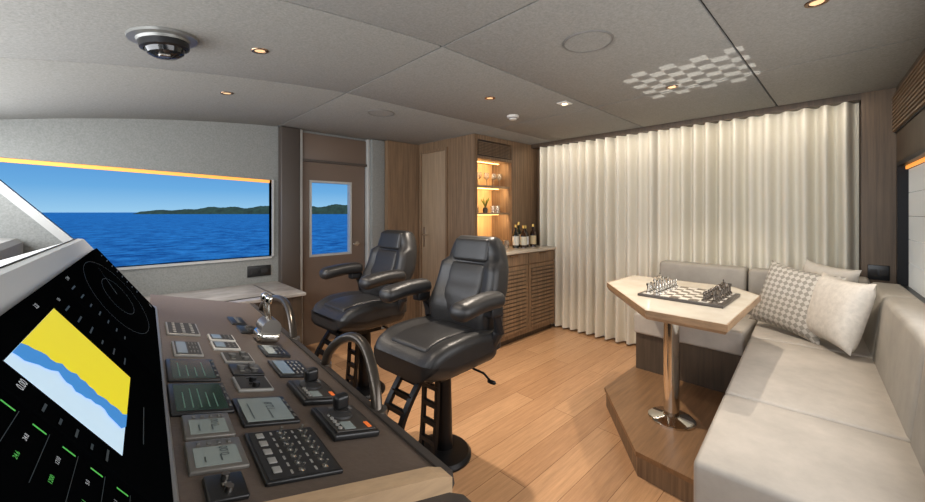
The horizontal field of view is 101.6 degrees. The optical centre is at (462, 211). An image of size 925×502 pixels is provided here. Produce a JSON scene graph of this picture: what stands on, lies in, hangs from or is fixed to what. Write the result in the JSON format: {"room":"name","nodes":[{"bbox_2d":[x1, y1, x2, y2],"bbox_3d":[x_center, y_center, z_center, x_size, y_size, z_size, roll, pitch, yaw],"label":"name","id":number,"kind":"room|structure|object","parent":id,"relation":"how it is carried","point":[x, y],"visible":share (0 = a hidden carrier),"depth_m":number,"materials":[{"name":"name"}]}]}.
{"room":"control cabin","nodes":[
{"label":"control cabin","id":0,"kind":"room"},
{"bbox_2d":[0,118,364,295],"bbox_3d":[-1.927,0.250,3.557,3.750,2.200,0.080,0,0,-44],"label":"wall","id":1,"kind":"structure","parent":0,"point":[239,150],"depth_m":3.02,"materials":[{"name":"paint"}]},
{"bbox_2d":[0,158,269,182],"bbox_3d":[-2.505,-0.324,3.023,1.776,0.088,0.030,0,0,-44],"label":"trim","id":2,"kind":"structure","parent":1,"relation":"attached to","point":[8,160],"depth_m":2.90,"materials":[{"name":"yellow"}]},
{"bbox_2d":[0,179,273,269],"bbox_3d":[-2.486,0.045,2.992,1.836,0.814,0.120,0,0,-44],"label":"trim","id":3,"kind":"structure","parent":1,"relation":"attached to","point":[29,209],"depth_m":2.62,"materials":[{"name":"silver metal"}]},
{"bbox_2d":[247,265,270,276],"bbox_3d":[-1.897,0.550,3.519,0.200,0.100,0.017,0,0,-44],"label":"switch panel","id":4,"kind":"object","parent":1,"relation":"attached to","point":[261,270],"visible":1,"depth_m":3.51,"materials":[{"name":"black plastic"}]},
{"bbox_2d":[278,126,302,343],"bbox_3d":[-1.708,0.265,3.719,0.210,2.170,0.170,0,0,-44],"label":"pillar","id":5,"kind":"structure","parent":1,"relation":"attached to","point":[290,140],"depth_m":3.64,"materials":[{"name":"taupe lacquer"}]},
{"bbox_2d":[303,161,364,345],"bbox_3d":[-1.359,0.420,4.027,0.700,1.860,0.109,0,0,-44],"label":"door","id":6,"kind":"structure","parent":1,"relation":"in","point":[316,288],"depth_m":3.97,"materials":[{"name":"brown paint"}]},
{"bbox_2d":[303,132,366,166],"bbox_3d":[-1.383,-0.655,4.052,0.720,0.290,0.140,0,0,-44],"label":"trim","id":7,"kind":"structure","parent":1,"relation":"attached to","point":[317,148],"depth_m":4.00,"materials":[{"name":"brown paint"}]},
{"bbox_2d":[365,139,384,328],"bbox_3d":[-1.034,0.265,4.353,0.200,2.170,0.190,0,0,-44],"label":"trim","id":8,"kind":"structure","parent":1,"relation":"attached to","point":[375,149],"depth_m":4.27,"materials":[{"name":"metal"}]},
{"bbox_2d":[384,140,418,328],"bbox_3d":[-0.747,0.265,4.524,0.450,2.170,0.160,0,0,-44],"label":"wall","id":9,"kind":"structure","parent":0,"point":[401,159],"depth_m":4.47,"materials":[{"name":"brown wood"}]},
{"bbox_2d":[419,138,451,255],"bbox_3d":[-0.363,0.263,4.484,0.050,2.174,0.750,0,0,-44],"label":"wall partition","id":10,"kind":"structure","parent":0,"point":[446,142],"depth_m":4.22,"materials":[{"name":"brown wood"}]},
{"bbox_2d":[419,147,447,316],"bbox_3d":[-0.339,0.310,4.417,0.108,2.080,0.500,0,0,-44],"label":"door","id":11,"kind":"structure","parent":10,"relation":"in","point":[433,164],"depth_m":4.43,"materials":[{"name":"brown wood"}]},
{"bbox_2d":[0,0,924,144],"bbox_3d":[0.028,-0.702,2.280,5.000,0.365,4.850,0,0,-44],"label":"ceiling","id":12,"kind":"structure","parent":0,"point":[433,64],"depth_m":1.97,"materials":[{"name":"paint"}]},
{"bbox_2d":[125,26,197,60],"bbox_3d":[-1.237,-0.684,1.557,0.237,0.108,0.239,0,0,-39],"label":"dome camera","id":13,"kind":"object","parent":12,"relation":"attached to","point":[162,43],"visible":1,"depth_m":1.51,"materials":[{"name":"grey"}]},
{"bbox_2d":[251,48,268,53],"bbox_3d":[-0.963,-0.771,1.792,0.076,0.023,0.075,0,0,40],"label":"recessed light","id":14,"kind":"object","parent":12,"relation":"in","point":[257,50],"visible":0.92,"depth_m":1.79,"materials":[{"name":"brown metal"}]},
{"bbox_2d":[368,109,393,116],"bbox_3d":[-0.677,-0.822,3.135,0.218,0.007,0.218,0,0,-44],"label":"ceiling speaker","id":15,"kind":"object","parent":12,"relation":"attached to","point":[377,112],"visible":1,"depth_m":3.14,"materials":[{"name":"grey"}]},
{"bbox_2d":[369,110,392,115],"bbox_3d":[-0.677,-0.823,3.135,0.200,0.004,0.200,0,0,-44],"label":"grille","id":16,"kind":"object","parent":15,"relation":"attached to","point":[372,112],"depth_m":3.13,"materials":[{"name":"fabric"}]},
{"bbox_2d":[507,114,518,120],"bbox_3d":[0.433,-0.806,3.231,0.104,0.035,0.104,0,0,-44],"label":"smoke detector","id":17,"kind":"object","parent":12,"relation":"attached to","point":[512,117],"visible":1,"depth_m":3.20,"materials":[{"name":"white plastic"}]},
{"bbox_2d":[557,101,572,105],"bbox_3d":[0.771,-0.818,2.849,0.100,0.012,0.080,0,0,-44],"label":"ceiling sensor","id":18,"kind":"object","parent":12,"relation":"attached to","point":[563,103],"visible":1,"depth_m":2.83,"materials":[{"name":"white plastic"}]},
{"bbox_2d":[562,30,613,52],"bbox_3d":[0.605,-0.822,1.824,0.238,0.007,0.238,0,0,-44],"label":"ceiling speaker","id":19,"kind":"object","parent":12,"relation":"attached to","point":[589,40],"visible":1,"depth_m":1.82,"materials":[{"name":"grey"}]},
{"bbox_2d":[666,85,677,88],"bbox_3d":[1.381,-0.828,2.484,0.076,0.016,0.076,0,0,-44],"label":"recessed light","id":20,"kind":"object","parent":12,"relation":"in","point":[671,86],"visible":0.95,"depth_m":2.48,"materials":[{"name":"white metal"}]},
{"bbox_2d":[804,0,828,7],"bbox_3d":[1.392,-0.828,1.481,0.076,0.016,0.076,0,0,-44],"label":"recessed light","id":21,"kind":"object","parent":12,"relation":"in","point":[813,3],"visible":0.99,"depth_m":1.49,"materials":[{"name":"brown metal"}]},
{"bbox_2d":[305,324,683,501],"bbox_3d":[0.046,1.380,2.298,4.950,0.060,4.750,0,0,-44],"label":"floor","id":22,"kind":"structure","parent":0,"point":[546,431],"depth_m":2.44,"materials":[{"name":"brown wood"}]},
{"bbox_2d":[0,238,22,259],"bbox_3d":[-1.856,0.740,1.087,0.430,1.220,3.540,0,0,-44],"label":"dashboard","id":23,"kind":"object","parent":22,"relation":"on","point":[9,247],"visible":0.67,"depth_m":2.23,"materials":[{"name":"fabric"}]},
{"bbox_2d":[144,281,305,342],"bbox_3d":[-2.046,1.002,2.866,1.420,0.697,0.730,0,0,-44],"label":"countertop","id":24,"kind":"structure","parent":22,"relation":"on","point":[247,293],"depth_m":3.05,"materials":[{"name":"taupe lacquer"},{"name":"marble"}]},
{"bbox_2d":[0,238,470,501],"bbox_3d":[-0.722,0.718,0.915,0.765,1.264,1.840,0,0,-40],"label":"console","id":25,"kind":"object","parent":22,"relation":"on","point":[390,466],"visible":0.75,"depth_m":0.69,"materials":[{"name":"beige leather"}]},
{"bbox_2d":[0,390,145,501],"bbox_3d":[-0.289,0.239,0.260,0.166,0.238,0.275,0,0,-40],"label":"monitor","id":26,"kind":"object","parent":25,"relation":"on","point":[37,464],"visible":1,"depth_m":0.32,"materials":[{"name":"black"}]},
{"bbox_2d":[0,279,173,501],"bbox_3d":[-0.527,0.239,0.543,0.166,0.238,0.455,0,0,-40],"label":"monitor","id":27,"kind":"object","parent":25,"relation":"on","point":[62,365],"visible":1,"depth_m":0.47,"materials":[{"name":"black"}]},
{"bbox_2d":[47,248,161,379],"bbox_3d":[-0.916,0.239,1.007,0.166,0.238,0.755,0,0,-40],"label":"monitor","id":28,"kind":"object","parent":25,"relation":"on","point":[93,280],"visible":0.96,"depth_m":0.89,"materials":[{"name":"black"}]},
{"bbox_2d":[165,322,200,336],"bbox_3d":[-0.877,0.367,1.180,0.083,0.028,0.150,0,0,-40],"label":"control keypad","id":29,"kind":"object","parent":25,"relation":"on","point":[172,328],"visible":1,"depth_m":1.16,"materials":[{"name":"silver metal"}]},
{"bbox_2d":[171,341,203,356],"bbox_3d":[-0.736,0.366,1.007,0.063,0.023,0.130,0,0,-40],"label":"control keypad","id":30,"kind":"object","parent":25,"relation":"on","point":[179,348],"visible":1,"depth_m":0.99,"materials":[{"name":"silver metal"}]},
{"bbox_2d":[165,359,220,382],"bbox_3d":[-0.626,0.366,0.873,0.095,0.032,0.150,0,0,-40],"label":"display","id":31,"kind":"object","parent":25,"relation":"on","point":[177,370],"visible":1,"depth_m":0.85,"materials":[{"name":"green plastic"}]},
{"bbox_2d":[167,383,234,416],"bbox_3d":[-0.516,0.366,0.740,0.097,0.032,0.150,0,0,-40],"label":"display","id":32,"kind":"object","parent":25,"relation":"on","point":[189,398],"visible":1,"depth_m":0.72,"materials":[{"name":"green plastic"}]},
{"bbox_2d":[180,412,235,441],"bbox_3d":[-0.435,0.366,0.644,0.070,0.025,0.088,0,0,-40],"label":"display","id":33,"kind":"object","parent":25,"relation":"on","point":[195,427],"visible":1,"depth_m":0.63,"materials":[{"name":"grey plastic"}]},
{"bbox_2d":[183,437,249,476],"bbox_3d":[-0.371,0.366,0.567,0.074,0.026,0.090,0,0,-40],"label":"display","id":34,"kind":"object","parent":25,"relation":"on","point":[202,457],"visible":1,"depth_m":0.56,"materials":[{"name":"grey plastic"}]},
{"bbox_2d":[207,334,235,341],"bbox_3d":[-0.748,0.392,1.169,0.068,0.025,0.070,0,0,-40],"label":"control keypad","id":35,"kind":"object","parent":25,"relation":"on","point":[212,337],"visible":0.98,"depth_m":1.16,"materials":[{"name":"white plastic"}]},
{"bbox_2d":[210,341,240,350],"bbox_3d":[-0.691,0.391,1.098,0.068,0.025,0.075,0,0,-40],"label":"control keypad","id":36,"kind":"object","parent":25,"relation":"on","point":[223,346],"visible":1,"depth_m":1.08,"materials":[{"name":"white plastic"}]},
{"bbox_2d":[202,471,249,501],"bbox_3d":[-0.314,0.364,0.500,0.047,0.021,0.060,0,0,-40],"label":"joystick","id":37,"kind":"object","parent":25,"relation":"on","point":[227,486],"visible":1,"depth_m":0.49,"materials":[{"name":"black plastic"}]},
{"bbox_2d":[227,317,246,325],"bbox_3d":[-0.856,0.414,1.429,0.049,0.019,0.120,0,0,-40],"label":"control keypad","id":38,"kind":"object","parent":25,"relation":"on","point":[233,320],"visible":0.99,"depth_m":1.41,"materials":[{"name":"black plastic"}]},
{"bbox_2d":[220,351,254,363],"bbox_3d":[-0.608,0.393,1.017,0.070,0.029,0.085,0,0,-40],"label":"control keypad","id":39,"kind":"object","parent":25,"relation":"on","point":[242,357],"visible":0.98,"depth_m":1.00,"materials":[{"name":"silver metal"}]},
{"bbox_2d":[236,325,254,333],"bbox_3d":[-0.759,0.416,1.334,0.059,0.025,0.100,0,0,-40],"label":"control keypad","id":40,"kind":"object","parent":25,"relation":"on","point":[247,329],"visible":0.92,"depth_m":1.31,"materials":[{"name":"black plastic"}]},
{"bbox_2d":[228,362,264,375],"bbox_3d":[-0.541,0.393,0.943,0.068,0.028,0.080,0,0,-40],"label":"control keypad","id":41,"kind":"object","parent":25,"relation":"on","point":[250,369],"visible":0.98,"depth_m":0.93,"materials":[{"name":"black plastic"}]},
{"bbox_2d":[231,376,273,391],"bbox_3d":[-0.480,0.393,0.863,0.072,0.027,0.085,0,0,-40],"label":"control keypad","id":42,"kind":"object","parent":25,"relation":"on","point":[249,383],"visible":1,"depth_m":0.85,"materials":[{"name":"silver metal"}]},
{"bbox_2d":[231,396,299,427],"bbox_3d":[-0.389,0.392,0.743,0.097,0.032,0.125,0,0,-40],"label":"display","id":43,"kind":"object","parent":25,"relation":"on","point":[255,411],"visible":1,"depth_m":0.73,"materials":[{"name":"black plastic"}]},
{"bbox_2d":[258,345,290,357],"bbox_3d":[-0.573,0.423,1.146,0.068,0.025,0.110,0,0,-40],"label":"control keypad","id":44,"kind":"object","parent":25,"relation":"on","point":[267,350],"visible":1,"depth_m":1.13,"materials":[{"name":"black plastic"}]},
{"bbox_2d":[253,292,301,342],"bbox_3d":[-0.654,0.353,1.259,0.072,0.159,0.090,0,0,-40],"label":"lever","id":45,"kind":"object","parent":25,"relation":"on","point":[267,330],"visible":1,"depth_m":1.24,"materials":[{"name":"silver metal"}]},
{"bbox_2d":[258,295,299,340],"bbox_3d":[-0.765,0.416,1.558,0.065,0.128,0.564,0,0,-40],"label":"grab rail","id":46,"kind":"object","parent":25,"relation":"attached to","point":[288,308],"visible":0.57,"depth_m":1.43,"materials":[{"name":"silver metal"}]},
{"bbox_2d":[268,360,306,377],"bbox_3d":[-0.466,0.423,1.018,0.083,0.028,0.130,0,0,-40],"label":"control keypad","id":47,"kind":"object","parent":25,"relation":"on","point":[283,368],"visible":0.94,"depth_m":1.00,"materials":[{"name":"black plastic"}]},
{"bbox_2d":[244,424,342,486],"bbox_3d":[-0.279,0.393,0.615,0.112,0.036,0.155,0,0,-40],"label":"switch panel","id":48,"kind":"object","parent":25,"relation":"on","point":[285,456],"visible":1,"depth_m":0.60,"materials":[{"name":"black plastic"}]},
{"bbox_2d":[276,426,282,434],"bbox_3d":[-0.320,0.382,0.660,0.011,0.013,0.011,19,-12,-38],"label":"toggle switch","id":49,"kind":"object","parent":48,"relation":"attached to","point":[278,432],"depth_m":0.66,"materials":[{"name":"silver metal"}]},
{"bbox_2d":[279,431,286,439],"bbox_3d":[-0.306,0.382,0.645,0.011,0.013,0.011,19,-12,-38],"label":"toggle switch","id":50,"kind":"object","parent":48,"relation":"attached to","point":[282,436],"depth_m":0.65,"materials":[{"name":"silver metal"}]},
{"bbox_2d":[283,437,289,445],"bbox_3d":[-0.293,0.382,0.629,0.011,0.013,0.011,19,-12,-38],"label":"toggle switch","id":51,"kind":"object","parent":48,"relation":"attached to","point":[286,442],"depth_m":0.63,"materials":[{"name":"silver metal"}]},
{"bbox_2d":[286,443,293,451],"bbox_3d":[-0.280,0.382,0.613,0.011,0.013,0.011,19,-12,-38],"label":"toggle switch","id":52,"kind":"object","parent":48,"relation":"attached to","point":[289,447],"depth_m":0.61,"materials":[{"name":"silver metal"}]},
{"bbox_2d":[290,449,296,457],"bbox_3d":[-0.267,0.382,0.598,0.011,0.013,0.011,19,-12,-38],"label":"toggle switch","id":53,"kind":"object","parent":48,"relation":"attached to","point":[293,453],"depth_m":0.60,"materials":[{"name":"silver metal"}]},
{"bbox_2d":[294,455,301,464],"bbox_3d":[-0.254,0.382,0.582,0.011,0.013,0.011,19,-12,-38],"label":"toggle switch","id":54,"kind":"object","parent":48,"relation":"attached to","point":[297,460],"depth_m":0.58,"materials":[{"name":"silver metal"}]},
{"bbox_2d":[298,462,305,471],"bbox_3d":[-0.240,0.382,0.566,0.011,0.013,0.011,19,-12,-38],"label":"toggle switch","id":55,"kind":"object","parent":48,"relation":"attached to","point":[301,466],"depth_m":0.57,"materials":[{"name":"silver metal"}]},
{"bbox_2d":[301,429,306,437],"bbox_3d":[-0.280,0.392,0.667,0.011,0.013,0.011,19,-12,-38],"label":"toggle switch","id":56,"kind":"object","parent":48,"relation":"attached to","point":[303,433],"depth_m":0.67,"materials":[{"name":"silver metal"}]},
{"bbox_2d":[304,435,310,442],"bbox_3d":[-0.267,0.392,0.651,0.011,0.013,0.011,19,-12,-38],"label":"toggle switch","id":57,"kind":"object","parent":48,"relation":"attached to","point":[307,439],"depth_m":0.65,"materials":[{"name":"silver metal"}]},
{"bbox_2d":[308,440,314,448],"bbox_3d":[-0.253,0.392,0.636,0.011,0.013,0.011,19,-12,-38],"label":"toggle switch","id":58,"kind":"object","parent":48,"relation":"attached to","point":[311,445],"depth_m":0.64,"materials":[{"name":"silver metal"}]},
{"bbox_2d":[312,446,319,454],"bbox_3d":[-0.240,0.392,0.620,0.011,0.013,0.011,19,-12,-38],"label":"toggle switch","id":59,"kind":"object","parent":48,"relation":"attached to","point":[315,450],"depth_m":0.62,"materials":[{"name":"silver metal"}]},
{"bbox_2d":[317,452,323,460],"bbox_3d":[-0.227,0.392,0.604,0.011,0.013,0.011,19,-12,-38],"label":"toggle switch","id":60,"kind":"object","parent":48,"relation":"attached to","point":[320,456],"depth_m":0.60,"materials":[{"name":"silver metal"}]},
{"bbox_2d":[321,458,328,467],"bbox_3d":[-0.214,0.392,0.589,0.011,0.013,0.011,19,-12,-38],"label":"toggle switch","id":61,"kind":"object","parent":48,"relation":"attached to","point":[324,463],"depth_m":0.59,"materials":[{"name":"silver metal"}]},
{"bbox_2d":[287,367,336,405],"bbox_3d":[-0.348,0.404,0.882,0.086,0.068,0.130,0,0,-40],"label":"control lever","id":62,"kind":"object","parent":25,"relation":"on","point":[310,391],"visible":0.94,"depth_m":0.87,"materials":[{"name":"black plastic"}]},
{"bbox_2d":[310,392,378,441],"bbox_3d":[-0.238,0.406,0.759,0.093,0.069,0.130,0,0,-40],"label":"control lever","id":63,"kind":"object","parent":25,"relation":"on","point":[341,421],"visible":1,"depth_m":0.74,"materials":[{"name":"black plastic"}]},
{"bbox_2d":[320,332,386,414],"bbox_3d":[-0.295,0.404,0.999,0.065,0.153,0.384,0,0,-40],"label":"grab rail","id":64,"kind":"object","parent":25,"relation":"attached to","point":[363,344],"visible":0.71,"depth_m":0.93,"materials":[{"name":"silver metal"}]},
{"bbox_2d":[311,230,416,399],"bbox_3d":[-0.784,0.749,2.821,0.693,1.202,0.880,0,0,43],"label":"chair","id":65,"kind":"object","parent":22,"relation":"on","point":[393,260],"visible":0.73,"depth_m":2.79,"materials":[{"name":"black leather"}]},
{"bbox_2d":[374,235,508,472],"bbox_3d":[-0.148,0.749,2.072,0.693,1.202,0.880,0,0,42],"label":"chair","id":66,"kind":"object","parent":22,"relation":"on","point":[461,330],"visible":0.91,"depth_m":2.04,"materials":[{"name":"black leather"}]},
{"bbox_2d":[452,133,555,345],"bbox_3d":[0.512,0.265,4.302,1.180,2.170,0.715,0,0,-44],"label":"bar cabinet","id":67,"kind":"object","parent":22,"relation":"on","point":[529,307],"visible":0.66,"depth_m":4.18,"materials":[{"name":"brown wood"}]},
{"bbox_2d":[481,197,489,212],"bbox_3d":[0.255,-0.078,4.210,0.102,0.176,0.101,0,0,-44],"label":"potted plant","id":68,"kind":"object","parent":67,"relation":"on","point":[485,210],"visible":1,"depth_m":4.19,"materials":[{"name":"yellow plant"}]},
{"bbox_2d":[477,140,509,158],"bbox_3d":[0.351,-0.685,4.175,0.530,0.150,0.025,0,0,-44],"label":"vent grille","id":69,"kind":"object","parent":67,"relation":"attached to","point":[492,148],"depth_m":4.15,"materials":[{"name":"brown wood"}]},
{"bbox_2d":[477,213,509,214],"bbox_3d":[0.246,0.020,4.284,0.566,0.020,0.278,0,0,-44],"label":"shelf","id":70,"kind":"object","parent":67,"relation":"attached to","point":[477,213],"depth_m":4.19,"materials":[{"name":"brown wood"}]},
{"bbox_2d":[477,185,509,189],"bbox_3d":[0.246,-0.280,4.284,0.566,0.020,0.278,0,0,-44],"label":"shelf","id":71,"kind":"object","parent":67,"relation":"attached to","point":[479,187],"depth_m":4.33,"materials":[{"name":"brown wood"}]},
{"bbox_2d":[506,245,555,254],"bbox_3d":[0.478,0.415,4.237,1.040,0.030,0.668,0,0,-44],"label":"countertop","id":72,"kind":"structure","parent":67,"relation":"on","point":[510,251],"depth_m":4.08,"materials":[{"name":"stone"}]},
{"bbox_2d":[504,240,508,248],"bbox_3d":[0.479,0.355,4.121,0.059,0.090,0.059,0,0,-44],"label":"drinking glass","id":73,"kind":"object","parent":72,"relation":"on","point":[506,242],"visible":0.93,"depth_m":4.09,"materials":[{"name":"white"}]},
{"bbox_2d":[512,225,518,247],"bbox_3d":[0.594,0.270,4.203,0.074,0.260,0.074,0,0,-44],"label":"bottle","id":74,"kind":"object","parent":72,"relation":"on","point":[515,237],"visible":0.98,"depth_m":4.18,"materials":[{"name":"black"}]},
{"bbox_2d":[517,222,521,246],"bbox_3d":[0.646,0.257,4.337,0.074,0.286,0.074,0,0,-44],"label":"bottle","id":75,"kind":"object","parent":72,"relation":"on","point":[518,223],"visible":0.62,"depth_m":4.31,"materials":[{"name":"black glass"}]},
{"bbox_2d":[520,226,526,247],"bbox_3d":[0.686,0.276,4.237,0.074,0.248,0.074,0,0,-44],"label":"bottle","id":76,"kind":"object","parent":72,"relation":"on","point":[523,237],"visible":1,"depth_m":4.21,"materials":[{"name":"brown"}]},
{"bbox_2d":[525,226,528,246],"bbox_3d":[0.723,0.278,4.328,0.074,0.243,0.074,0,0,-44],"label":"bottle","id":77,"kind":"object","parent":72,"relation":"on","point":[525,226],"visible":0.51,"depth_m":4.31,"materials":[{"name":"black glass"}]},
{"bbox_2d":[530,224,535,246],"bbox_3d":[0.816,0.270,4.362,0.074,0.260,0.074,0,0,-44],"label":"bottle","id":78,"kind":"object","parent":72,"relation":"on","point":[532,233],"visible":1,"depth_m":4.33,"materials":[{"name":"brown"}]},
{"bbox_2d":[605,365,724,501],"bbox_3d":[1.616,1.285,2.461,1.860,0.130,1.110,0,0,-44],"label":"raised platform","id":79,"kind":"object","parent":22,"relation":"on","point":[663,457],"visible":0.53,"depth_m":2.13,"materials":[{"name":"brown wood"}]},
{"bbox_2d":[607,275,760,430],"bbox_3d":[1.234,0.854,2.274,1.030,0.732,0.810,0,0,-44],"label":"pedestal table","id":80,"kind":"object","parent":79,"relation":"on","point":[673,315],"visible":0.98,"depth_m":2.16,"materials":[{"name":"wood"}]},
{"bbox_2d":[637,286,739,308],"bbox_3d":[1.317,0.480,2.194,0.420,0.016,0.420,0,0,-44],"label":"board","id":81,"kind":"object","parent":80,"relation":"on","point":[690,295],"visible":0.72,"depth_m":2.11,"materials":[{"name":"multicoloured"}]},
{"bbox_2d":[646,283,650,293],"bbox_3d":[1.085,0.444,2.199,0.030,0.057,0.029,0,0,-44],"label":"chess rook","id":82,"kind":"object","parent":81,"relation":"on","point":[648,285],"visible":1,"depth_m":2.19,"materials":[{"name":"silver metal"}]},
{"bbox_2d":[711,291,717,302],"bbox_3d":[1.312,0.444,1.962,0.030,0.057,0.029,0,0,-44],"label":"chess rook","id":83,"kind":"object","parent":81,"relation":"on","point":[714,293],"visible":1,"depth_m":1.96,"materials":[{"name":"brown"}]},
{"bbox_2d":[719,283,724,298],"bbox_3d":[1.414,0.430,2.059,0.032,0.085,0.031,0,0,-44],"label":"chess queen","id":84,"kind":"object","parent":81,"relation":"on","point":[721,285],"visible":0.76,"depth_m":2.05,"materials":[{"name":"brown"}]},
{"bbox_2d":[721,279,726,297],"bbox_3d":[1.448,0.423,2.092,0.032,0.099,0.031,0,0,-44],"label":"king","id":85,"kind":"object","parent":81,"relation":"on","point":[723,282],"visible":0.66,"depth_m":2.08,"materials":[{"name":"brown"}]},
{"bbox_2d":[634,260,924,501],"bbox_3d":[1.543,0.895,2.092,2.416,0.910,1.561,0,0,-44],"label":"sectional sofa","id":86,"kind":"object","parent":22,"relation":"on","point":[797,419],"visible":0.84,"depth_m":1.47,"materials":[{"name":"fabric"}]},
{"bbox_2d":[634,312,756,355],"bbox_3d":[1.791,0.860,2.899,0.600,0.161,0.700,0,0,-44],"label":"seat cushion","id":87,"kind":"object","parent":86,"relation":"on","point":[734,343],"depth_m":2.61,"materials":[{"name":"leather"}]},
{"bbox_2d":[749,261,846,344],"bbox_3d":[2.132,0.565,2.429,0.208,0.454,0.482,0,0,-13],"label":"throw pillow","id":88,"kind":"object","parent":86,"relation":"on","point":[786,293],"visible":0.77,"depth_m":2.41,"materials":[{"name":"beige fabric"}]},
{"bbox_2d":[694,394,924,501],"bbox_3d":[1.134,0.860,1.238,0.540,0.161,0.617,0,0,42],"label":"seat cushion","id":89,"kind":"object","parent":86,"relation":"on","point":[754,448],"depth_m":1.19,"materials":[{"name":"leather"}]},
{"bbox_2d":[750,321,872,358],"bbox_3d":[2.231,0.860,2.437,0.540,0.161,0.613,0,0,42],"label":"seat cushion","id":90,"kind":"object","parent":86,"relation":"on","point":[758,329],"depth_m":2.31,"materials":[{"name":"fabric"}]},
{"bbox_2d":[725,337,910,442],"bbox_3d":[1.683,0.860,1.838,0.540,0.161,0.990,0,0,42],"label":"seat cushion","id":91,"kind":"object","parent":86,"relation":"on","point":[838,387],"depth_m":1.70,"materials":[{"name":"fabric"}]},
{"bbox_2d":[802,259,861,282],"bbox_3d":[2.398,0.520,2.498,0.145,0.376,0.382,0,0,-2],"label":"throw pillow","id":92,"kind":"object","parent":86,"relation":"on","point":[809,266],"visible":0.2,"depth_m":2.44,"materials":[{"name":"grey fabric"}]},
{"bbox_2d":[806,272,876,355],"bbox_3d":[2.140,0.565,2.160,0.190,0.384,0.400,0,0,14],"label":"throw pillow","id":93,"kind":"object","parent":86,"relation":"on","point":[839,310],"visible":0.92,"depth_m":2.05,"materials":[{"name":"white fabric"}]},
{"bbox_2d":[481,104,924,338],"bbox_3d":[1.724,0.250,3.979,0.100,2.200,4.550,0,0,-44],"label":"wall","id":94,"kind":"structure","parent":0,"point":[538,151],"depth_m":2.72,"materials":[{"name":"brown wood"}]},
{"bbox_2d":[540,131,657,343],"bbox_3d":[1.417,0.270,4.097,0.130,2.120,1.335,0,0,-44],"label":"curtain","id":95,"kind":"object","parent":94,"relation":"hanging from","point":[599,198],"visible":0.87,"depth_m":4.03,"materials":[{"name":"beige fabric"}]},
{"bbox_2d":[531,93,860,149],"bbox_3d":[1.856,-0.802,3.662,0.150,0.044,2.770,0,0,-44],"label":"trim","id":96,"kind":"structure","parent":94,"relation":"attached to","point":[854,98],"depth_m":3.21,"materials":[{"name":"brown wood"}]},
{"bbox_2d":[658,102,858,274],"bbox_3d":[2.342,0.270,3.137,0.133,2.120,1.320,0,0,-44],"label":"curtain","id":97,"kind":"object","parent":94,"relation":"hanging from","point":[782,188],"visible":0.6,"depth_m":3.03,"materials":[{"name":"beige fabric"}]},
{"bbox_2d":[861,88,895,283],"bbox_3d":[2.874,0.263,2.602,0.150,2.174,0.170,0,0,-44],"label":"wall panel","id":98,"kind":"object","parent":94,"relation":"attached to","point":[878,141],"depth_m":2.56,"materials":[{"name":"brown wood"}]},
{"bbox_2d":[868,265,889,280],"bbox_3d":[2.812,0.410,2.548,0.014,0.100,0.100,0,0,-44],"label":"wall outlet","id":99,"kind":"object","parent":94,"relation":"attached to","point":[875,272],"visible":0.91,"depth_m":2.54,"materials":[{"name":"black plastic"}]},
{"bbox_2d":[870,269,876,275],"bbox_3d":[2.792,0.410,2.562,0.004,0.040,0.034,0,0,-44],"label":"socket","id":100,"kind":"object","parent":99,"relation":"attached to","point":[873,272],"depth_m":2.56,"materials":[{"name":"black plastic"}]},
{"bbox_2d":[880,270,886,275],"bbox_3d":[2.824,0.410,2.528,0.004,0.040,0.034,0,0,-44],"label":"socket","id":101,"kind":"object","parent":99,"relation":"attached to","point":[882,272],"depth_m":2.53,"materials":[{"name":"black plastic"}]},
{"bbox_2d":[896,48,924,283],"bbox_3d":[1.383,0.250,0.808,0.080,2.200,5.000,0,0,42],"label":"wall","id":102,"kind":"structure","parent":0,"point":[910,139],"depth_m":2.17,"materials":[{"name":"brown wood"}]},
{"bbox_2d":[892,53,924,133],"bbox_3d":[2.480,-0.650,2.082,0.020,0.260,1.200,0,0,42],"label":"air vent","id":103,"kind":"object","parent":102,"relation":"in","point":[908,101],"visible":1,"depth_m":2.08,"materials":[{"name":"brown wood"}]},
{"bbox_2d":[897,148,924,303],"bbox_3d":[1.482,0.087,0.945,0.080,0.805,3.935,0,0,42],"label":"trim","id":104,"kind":"structure","parent":102,"relation":"attached to","point":[903,192],"depth_m":2.38,"materials":[{"name":"black metal"}]},
{"bbox_2d":[905,157,924,168],"bbox_3d":[1.481,-0.280,0.936,0.008,0.020,3.920,0,0,42],"label":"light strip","id":105,"kind":"structure","parent":102,"relation":"attached to","point":[922,160],"depth_m":2.16,"materials":[{"name":"orange"}]},
{"bbox_2d":[909,163,924,297],"bbox_3d":[1.516,0.099,0.958,0.006,0.732,3.800,0,0,42],"label":"window blind","id":106,"kind":"object","parent":102,"relation":"attached to","point":[916,174],"visible":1,"depth_m":2.17,"materials":[{"name":"grey fabric"}]},
{"label":"outside","id":107,"kind":"structure","parent":0,"visible":0},
{"bbox_2d":[43,212,346,266],"bbox_3d":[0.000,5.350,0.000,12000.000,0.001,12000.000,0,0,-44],"label":"sea","id":108,"kind":"structure","parent":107,"point":[124,238],"depth_m":89.64,"materials":[{"name":"liquid"}]},
{"bbox_2d":[134,204,346,213],"bbox_3d":[-553.074,-8.247,1012.623,488.195,27.594,547.256,0,0,-44],"label":"island","id":109,"kind":"object","parent":108,"relation":"on","point":[336,208],"visible":0.58,"depth_m":954.13,"materials":[{"name":"stone"}]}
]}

